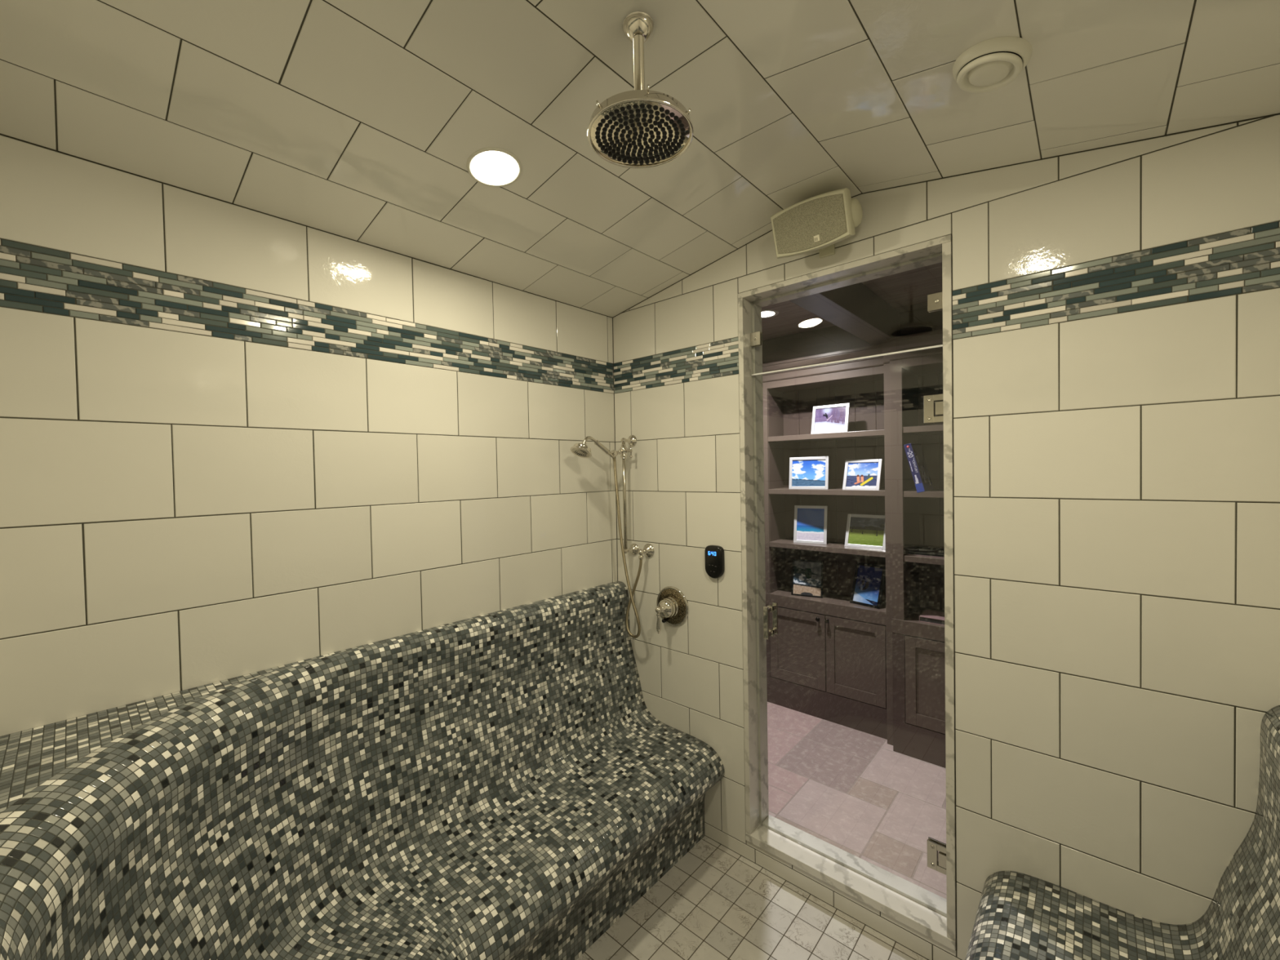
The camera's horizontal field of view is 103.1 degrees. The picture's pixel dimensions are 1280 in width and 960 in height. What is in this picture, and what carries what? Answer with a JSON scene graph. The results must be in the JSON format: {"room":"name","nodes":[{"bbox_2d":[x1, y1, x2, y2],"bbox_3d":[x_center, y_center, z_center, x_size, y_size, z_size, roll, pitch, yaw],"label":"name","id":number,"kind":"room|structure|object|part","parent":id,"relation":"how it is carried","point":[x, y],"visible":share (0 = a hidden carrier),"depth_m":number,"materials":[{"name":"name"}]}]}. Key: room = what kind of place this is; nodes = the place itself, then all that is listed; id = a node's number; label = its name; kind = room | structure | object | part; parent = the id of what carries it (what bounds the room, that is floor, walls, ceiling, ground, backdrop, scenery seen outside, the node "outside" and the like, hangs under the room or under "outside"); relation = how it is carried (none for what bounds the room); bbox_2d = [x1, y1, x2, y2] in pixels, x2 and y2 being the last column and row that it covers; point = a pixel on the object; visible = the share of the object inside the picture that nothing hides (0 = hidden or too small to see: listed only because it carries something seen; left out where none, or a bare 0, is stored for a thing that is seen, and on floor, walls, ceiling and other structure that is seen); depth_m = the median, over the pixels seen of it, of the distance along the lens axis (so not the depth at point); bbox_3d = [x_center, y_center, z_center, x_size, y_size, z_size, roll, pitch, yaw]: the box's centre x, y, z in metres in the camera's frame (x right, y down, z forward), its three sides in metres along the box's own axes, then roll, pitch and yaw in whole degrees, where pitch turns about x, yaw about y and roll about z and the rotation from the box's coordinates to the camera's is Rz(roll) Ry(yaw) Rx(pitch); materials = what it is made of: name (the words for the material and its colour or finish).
{"room":"spa","nodes":[
{"label":"spa","id":0,"kind":"room"},
{"bbox_2d":[0,133,617,736],"bbox_3d":[-0.874,0.437,1.900,0.101,2.568,2.160,0,2,42],"label":"wall","id":1,"kind":"structure","parent":0,"point":[235,440],"depth_m":1.50,"materials":[{"name":"tile"}]},
{"bbox_2d":[0,0,1279,317],"bbox_3d":[-0.022,-0.936,1.092,2.450,0.271,2.160,0,2,42],"label":"ceiling","id":2,"kind":"structure","parent":0,"point":[362,121],"depth_m":1.22,"materials":[{"name":"tile"}]},
{"bbox_2d":[466,147,522,186],"bbox_3d":[-0.426,-0.914,1.490,0.155,0.030,0.157,0,2,42],"label":"recessed light","id":3,"kind":"object","parent":2,"relation":"in","point":[489,166],"visible":1,"depth_m":1.49,"materials":[{"name":"beige plastic"}]},
{"bbox_2d":[586,11,693,168],"bbox_3d":[-0.002,-0.871,1.112,0.232,0.243,0.232,0,2,42],"label":"shower","id":4,"kind":"object","parent":2,"relation":"hanging from","point":[638,128],"visible":1,"depth_m":1.10,"materials":[{"name":"silver metal"}]},
{"bbox_3d":[-0.002,-0.887,1.112,0.023,0.170,0.023,0,2,42],"label":"drop arm","id":5,"kind":"part","parent":4,"relation":"part of","materials":[{"name":"silver metal"}]},
{"bbox_2d":[952,36,1032,93],"bbox_3d":[0.779,-0.915,1.128,0.146,0.055,0.147,0,2,42],"label":"ceiling vent","id":6,"kind":"object","parent":2,"relation":"attached to","point":[993,64],"visible":1,"depth_m":1.10,"materials":[{"name":"beige plastic"}]},
{"bbox_2d":[576,835,927,959],"bbox_3d":[0.044,1.694,1.163,2.350,0.050,2.110,0,2,42],"label":"floor","id":7,"kind":"structure","parent":0,"point":[715,903],"depth_m":1.89,"materials":[{"name":"tile"}]},
{"bbox_2d":[0,581,724,959],"bbox_3d":[-0.208,1.113,1.399,1.560,1.111,2.058,0,2,42],"label":"tiled bench","id":8,"kind":"object","parent":7,"relation":"on","point":[503,784],"visible":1,"depth_m":1.53,"materials":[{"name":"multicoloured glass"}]},
{"bbox_2d":[964,705,1279,959],"bbox_3d":[0.650,1.112,0.636,0.642,1.111,2.058,0,2,42],"label":"tiled bench","id":9,"kind":"object","parent":7,"relation":"on","point":[1020,916],"visible":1,"depth_m":1.29,"materials":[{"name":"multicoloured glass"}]},
{"bbox_2d":[761,262,942,340],"bbox_3d":[1.041,-1.045,2.815,2.450,0.120,1.548,0,2,42],"label":"ceiling","id":10,"kind":"structure","parent":0,"point":[907,291],"depth_m":2.81,"materials":[{"name":"brown wood"}]},
{"bbox_2d":[761,309,778,318],"bbox_3d":[0.740,-0.996,3.010,0.160,0.036,0.160,0,2,42],"label":"recessed light","id":11,"kind":"object","parent":10,"relation":"in","point":[766,313],"visible":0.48,"depth_m":3.04,"materials":[{"name":"beige plastic"}]},
{"bbox_2d":[762,306,942,364],"bbox_3d":[1.508,0.297,3.337,2.450,2.702,0.320,0,2,42],"label":"wall","id":12,"kind":"structure","parent":0,"point":[831,339],"depth_m":3.33,"materials":[{"name":"brown paint"}]},
{"bbox_2d":[789,282,900,345],"bbox_3d":[1.079,-0.891,2.606,0.138,0.181,1.278,0,2,42],"label":"beam","id":13,"kind":"structure","parent":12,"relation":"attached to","point":[856,309],"depth_m":2.56,"materials":[{"name":"brown wood"}]},
{"bbox_2d":[767,702,946,899],"bbox_3d":[1.092,1.640,2.868,2.450,0.051,1.548,0,2,42],"label":"floor","id":14,"kind":"structure","parent":0,"point":[846,788],"depth_m":2.63,"materials":[{"name":"tile"}]},
{"bbox_2d":[762,344,887,739],"bbox_3d":[1.265,0.390,3.468,0.854,2.420,0.317,0,2,42],"label":"bookcase","id":15,"kind":"object","parent":14,"relation":"on","point":[826,660],"visible":0.63,"depth_m":3.47,"materials":[{"name":"brown paint"}]},
{"bbox_3d":[1.087,1.156,3.519,0.398,0.510,0.013,0,2,42],"label":"door","id":16,"kind":"part","parent":15,"relation":"part of","materials":[{"name":"brown paint"}]},
{"bbox_2d":[791,559,823,598],"bbox_3d":[1.181,0.688,3.578,0.210,0.249,0.104,0,1,28],"label":"picture frame","id":17,"kind":"object","parent":15,"relation":"on","point":[806,575],"visible":1,"depth_m":3.56,"materials":[{"name":"black"}]},
{"bbox_2d":[788,456,829,488],"bbox_3d":[1.177,-0.048,3.526,0.269,0.223,0.082,0,1,36],"label":"picture frame","id":18,"kind":"object","parent":15,"relation":"on","point":[805,473],"visible":1,"depth_m":3.50,"materials":[{"name":"silver metal"}]},
{"bbox_2d":[791,459,825,486],"bbox_3d":[1.163,-0.048,3.507,0.231,0.184,0.019,0,1,36],"label":"photograph","id":19,"kind":"object","parent":18,"relation":"attached to","point":[805,473],"depth_m":3.51},
{"bbox_2d":[793,505,827,544],"bbox_3d":[1.200,0.310,3.566,0.223,0.262,0.100,0,1,31],"label":"picture frame","id":20,"kind":"object","parent":15,"relation":"on","point":[810,521],"visible":1,"depth_m":3.55,"materials":[{"name":"silver metal"}]},
{"bbox_2d":[796,508,824,541],"bbox_3d":[1.189,0.311,3.549,0.185,0.223,0.040,0,1,31],"label":"photograph","id":21,"kind":"object","parent":20,"relation":"attached to","point":[810,522],"depth_m":3.55},
{"bbox_3d":[1.196,0.057,3.390,0.854,1.512,0.022,0,2,42],"label":"frame","id":22,"kind":"part","parent":15,"relation":"part of","materials":[{"name":"brown paint"}]},
{"bbox_3d":[1.162,-0.757,3.353,0.854,0.118,0.072,0,2,42],"label":"crown moulding","id":23,"kind":"part","parent":15,"relation":"part of","materials":[{"name":"brown paint"}]},
{"bbox_2d":[765,586,885,625],"bbox_3d":[1.290,0.850,3.495,0.854,0.082,0.267,0,2,42],"label":"countertop","id":24,"kind":"structure","parent":15,"relation":"on","point":[833,605],"depth_m":3.39,"materials":[{"name":"brown paint"}]},
{"bbox_3d":[1.297,0.064,3.469,0.804,1.490,0.231,0,2,42],"label":"panel","id":25,"kind":"part","parent":15,"relation":"part of","materials":[{"name":"brown wood"}]},
{"bbox_3d":[1.284,-0.294,3.455,0.780,0.034,0.249,0,2,42],"label":"shelf","id":26,"kind":"part","parent":15,"relation":"part of","materials":[{"name":"brown paint"}]},
{"bbox_3d":[1.291,0.079,3.463,0.780,0.034,0.249,0,2,42],"label":"shelf","id":27,"kind":"part","parent":15,"relation":"part of","materials":[{"name":"brown paint"}]},
{"bbox_3d":[1.298,0.456,3.470,0.780,0.034,0.249,0,2,42],"label":"shelf","id":28,"kind":"part","parent":15,"relation":"part of","materials":[{"name":"brown paint"}]},
{"bbox_2d":[810,403,849,434],"bbox_3d":[1.285,-0.407,3.417,0.244,0.197,0.101,0,2,42],"label":"picture frame","id":29,"kind":"object","parent":15,"relation":"on","point":[834,418],"visible":0.98,"depth_m":3.40,"materials":[{"name":"silver metal"}]},
{"bbox_2d":[813,406,845,431],"bbox_3d":[1.272,-0.406,3.402,0.205,0.158,0.037,0,1,41],"label":"photograph","id":30,"kind":"object","parent":29,"relation":"attached to","point":[826,419],"depth_m":3.40},
{"bbox_3d":[1.378,0.061,3.560,0.798,1.490,0.012,0,2,42],"label":"panel","id":31,"kind":"part","parent":15,"relation":"part of","materials":[{"name":"brown wood"}]},
{"bbox_3d":[1.379,1.155,3.260,0.372,0.510,0.013,0,2,42],"label":"door","id":32,"kind":"part","parent":15,"relation":"part of","materials":[{"name":"brown paint"}]},
{"bbox_2d":[842,458,882,489],"bbox_3d":[1.451,-0.034,3.302,0.103,0.198,0.236,-2,2,-43],"label":"picture frame","id":33,"kind":"object","parent":15,"relation":"on","point":[859,474],"visible":1,"depth_m":3.28,"materials":[{"name":"silver metal"}]},
{"bbox_2d":[845,462,878,487],"bbox_3d":[1.437,-0.034,3.288,0.043,0.159,0.198,-2,2,-43],"label":"photograph","id":34,"kind":"object","parent":33,"relation":"attached to","point":[858,474],"depth_m":3.29},
{"bbox_2d":[844,513,885,549],"bbox_3d":[1.490,0.335,3.333,0.258,0.214,0.117,0,2,42],"label":"picture frame","id":35,"kind":"object","parent":15,"relation":"on","point":[863,531],"visible":1,"depth_m":3.32,"materials":[{"name":"silver metal"}]},
{"bbox_2d":[849,561,885,608],"bbox_3d":[1.491,0.681,3.308,0.125,0.264,0.202,-2,1,-35],"label":"picture frame","id":36,"kind":"object","parent":15,"relation":"on","point":[868,580],"visible":1,"depth_m":3.29,"materials":[{"name":"black"}]},
{"bbox_2d":[880,328,946,768],"bbox_3d":[1.840,0.391,2.881,0.786,2.420,0.430,0,2,42],"label":"bookcase","id":37,"kind":"object","parent":14,"relation":"on","point":[914,584],"visible":0.3,"depth_m":2.97,"materials":[{"name":"brown paint"}]},
{"bbox_3d":[1.719,-0.755,2.707,0.735,0.118,0.072,0,2,42],"label":"crown moulding","id":38,"kind":"part","parent":37,"relation":"part of","materials":[{"name":"brown paint"}]},
{"bbox_3d":[1.752,0.059,2.743,0.735,1.512,0.022,0,2,42],"label":"frame","id":39,"kind":"part","parent":37,"relation":"part of","materials":[{"name":"brown paint"}]},
{"bbox_2d":[892,607,944,641],"bbox_3d":[1.885,0.851,2.891,0.735,0.082,0.380,0,2,42],"label":"countertop","id":40,"kind":"structure","parent":37,"relation":"on","point":[911,626],"depth_m":2.92,"materials":[{"name":"brown paint"}]},
{"bbox_2d":[903,443,933,493],"bbox_3d":[1.634,-0.072,2.978,0.108,0.286,0.219,0,2,42],"label":"book","id":41,"kind":"object","parent":37,"relation":"on","point":[919,470],"visible":1,"depth_m":2.91,"materials":[{"name":"blue paper"}]},
{"bbox_3d":[1.875,0.065,2.879,0.635,1.490,0.344,0,2,42],"label":"panel","id":42,"kind":"part","parent":37,"relation":"part of","materials":[{"name":"brown wood"}]},
{"bbox_3d":[1.870,0.076,2.872,0.611,0.034,0.362,0,2,42],"label":"shelf","id":43,"kind":"part","parent":37,"relation":"part of","materials":[{"name":"brown paint"}]},
{"bbox_3d":[1.863,-0.293,2.865,0.611,0.034,0.362,0,2,42],"label":"shelf","id":44,"kind":"part","parent":37,"relation":"part of","materials":[{"name":"brown paint"}]},
{"bbox_3d":[1.877,0.450,2.880,0.611,0.034,0.362,0,2,42],"label":"shelf","id":45,"kind":"part","parent":37,"relation":"part of","materials":[{"name":"brown paint"}]},
{"bbox_3d":[1.658,1.158,2.860,0.302,0.510,0.013,0,2,42],"label":"door","id":46,"kind":"part","parent":37,"relation":"part of","materials":[{"name":"brown paint"}]},
{"bbox_3d":[1.994,0.060,3.012,0.629,1.490,0.012,0,2,42],"label":"panel","id":47,"kind":"part","parent":37,"relation":"part of","materials":[{"name":"brown wood"}]},
{"bbox_2d":[919,609,944,625],"bbox_3d":[1.746,0.796,2.919,0.218,0.031,0.175,0,2,42],"label":"book","id":48,"kind":"object","parent":37,"relation":"on","point":[930,616],"visible":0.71,"depth_m":2.91,"materials":[{"name":"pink paper"}]},
{"bbox_2d":[612,112,1279,959],"bbox_3d":[0.765,0.289,1.976,2.450,2.800,0.141,0,2,42],"label":"wall","id":49,"kind":"structure","parent":0,"point":[1116,308],"depth_m":1.45,"materials":[{"name":"tile"}]},
{"bbox_2d":[610,435,639,555],"bbox_3d":[-0.074,0.079,2.520,0.084,0.611,0.151,0,2,42],"label":"slide bar","id":50,"kind":"object","parent":49,"relation":"attached to","point":[632,440],"visible":0.96,"depth_m":2.53,"materials":[{"name":"silver metal"}]},
{"bbox_2d":[570,435,614,458],"bbox_3d":[-0.212,-0.152,2.380,0.101,0.103,0.263,0,2,42],"label":"shower","id":51,"kind":"object","parent":50,"relation":"attached to","point":[581,450],"visible":1,"depth_m":2.33,"materials":[{"name":"silver metal"}]},
{"bbox_2d":[613,457,642,638],"bbox_3d":[-0.056,0.330,2.489,0.133,0.891,0.061,-1,1,20],"label":"shower hose","id":52,"kind":"object","parent":51,"relation":"hanging from","point":[631,592],"visible":1,"depth_m":2.48,"materials":[{"name":"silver metal"}]},
{"bbox_2d":[637,543,653,559],"bbox_3d":[0.019,0.352,2.498,0.069,0.070,0.076,0,2,42],"label":"outlet","id":53,"kind":"object","parent":49,"relation":"attached to","point":[648,549],"visible":1,"depth_m":2.50,"materials":[{"name":"silver metal"}]},
{"bbox_2d":[655,586,688,633],"bbox_3d":[0.117,0.612,2.391,0.191,0.204,0.119,0,2,42],"label":"shower valve","id":54,"kind":"object","parent":49,"relation":"attached to","point":[672,607],"visible":1,"depth_m":2.39,"materials":[{"name":"silver metal"}]},
{"bbox_3d":[0.086,0.652,2.360,0.030,0.127,0.030,0,2,42],"label":"lever","id":55,"kind":"part","parent":54,"relation":"part of","materials":[{"name":"silver metal"}]},
{"bbox_2d":[704,545,724,578],"bbox_3d":[0.330,0.364,2.258,0.092,0.146,0.022,0,2,42],"label":"steam shower control","id":56,"kind":"object","parent":49,"relation":"attached to","point":[713,554],"visible":1,"depth_m":2.24,"materials":[{"name":"black plastic"}]},
{"bbox_2d":[770,187,862,258],"bbox_3d":[0.634,-0.901,1.823,0.294,0.180,0.198,0,2,42],"label":"loudspeaker","id":57,"kind":"object","parent":49,"relation":"attached to","point":[820,222],"visible":1,"depth_m":1.75,"materials":[{"name":"beige plastic"}]},
{"bbox_2d":[773,193,847,253],"bbox_3d":[0.587,-0.887,1.770,0.250,0.141,0.053,0,2,42],"label":"grille","id":58,"kind":"object","parent":57,"relation":"attached to","point":[820,221],"depth_m":1.76,"materials":[{"name":"metal"}]},
{"bbox_2d":[750,291,942,376],"bbox_3d":[0.754,-0.608,1.947,0.734,0.317,0.023,0,2,42],"label":"window","id":59,"kind":"structure","parent":49,"relation":"in","point":[935,301],"depth_m":1.85,"materials":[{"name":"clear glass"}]},
{"bbox_2d":[737,234,956,951],"bbox_3d":[0.777,0.381,1.971,0.782,2.344,0.157,0,2,42],"label":"trim","id":60,"kind":"structure","parent":49,"relation":"attached to","point":[924,911],"depth_m":2.03,"materials":[{"name":"stone"}]},
{"bbox_3d":[0.799,1.531,1.993,0.782,0.044,0.157,0,2,42],"label":"sill","id":61,"kind":"part","parent":60,"relation":"part of","materials":[{"name":"stone"}]},
{"bbox_2d":[763,393,946,875],"bbox_3d":[0.777,0.528,1.969,0.731,1.954,0.092,0,2,42],"label":"door","id":62,"kind":"structure","parent":49,"relation":"in","point":[932,406],"depth_m":1.76,"materials":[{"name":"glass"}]},
{"bbox_3d":[0.557,0.599,2.167,0.026,0.136,0.092,0,2,42],"label":"pull handle","id":63,"kind":"part","parent":62,"relation":"part of","materials":[{"name":"silver metal"}]}
]}

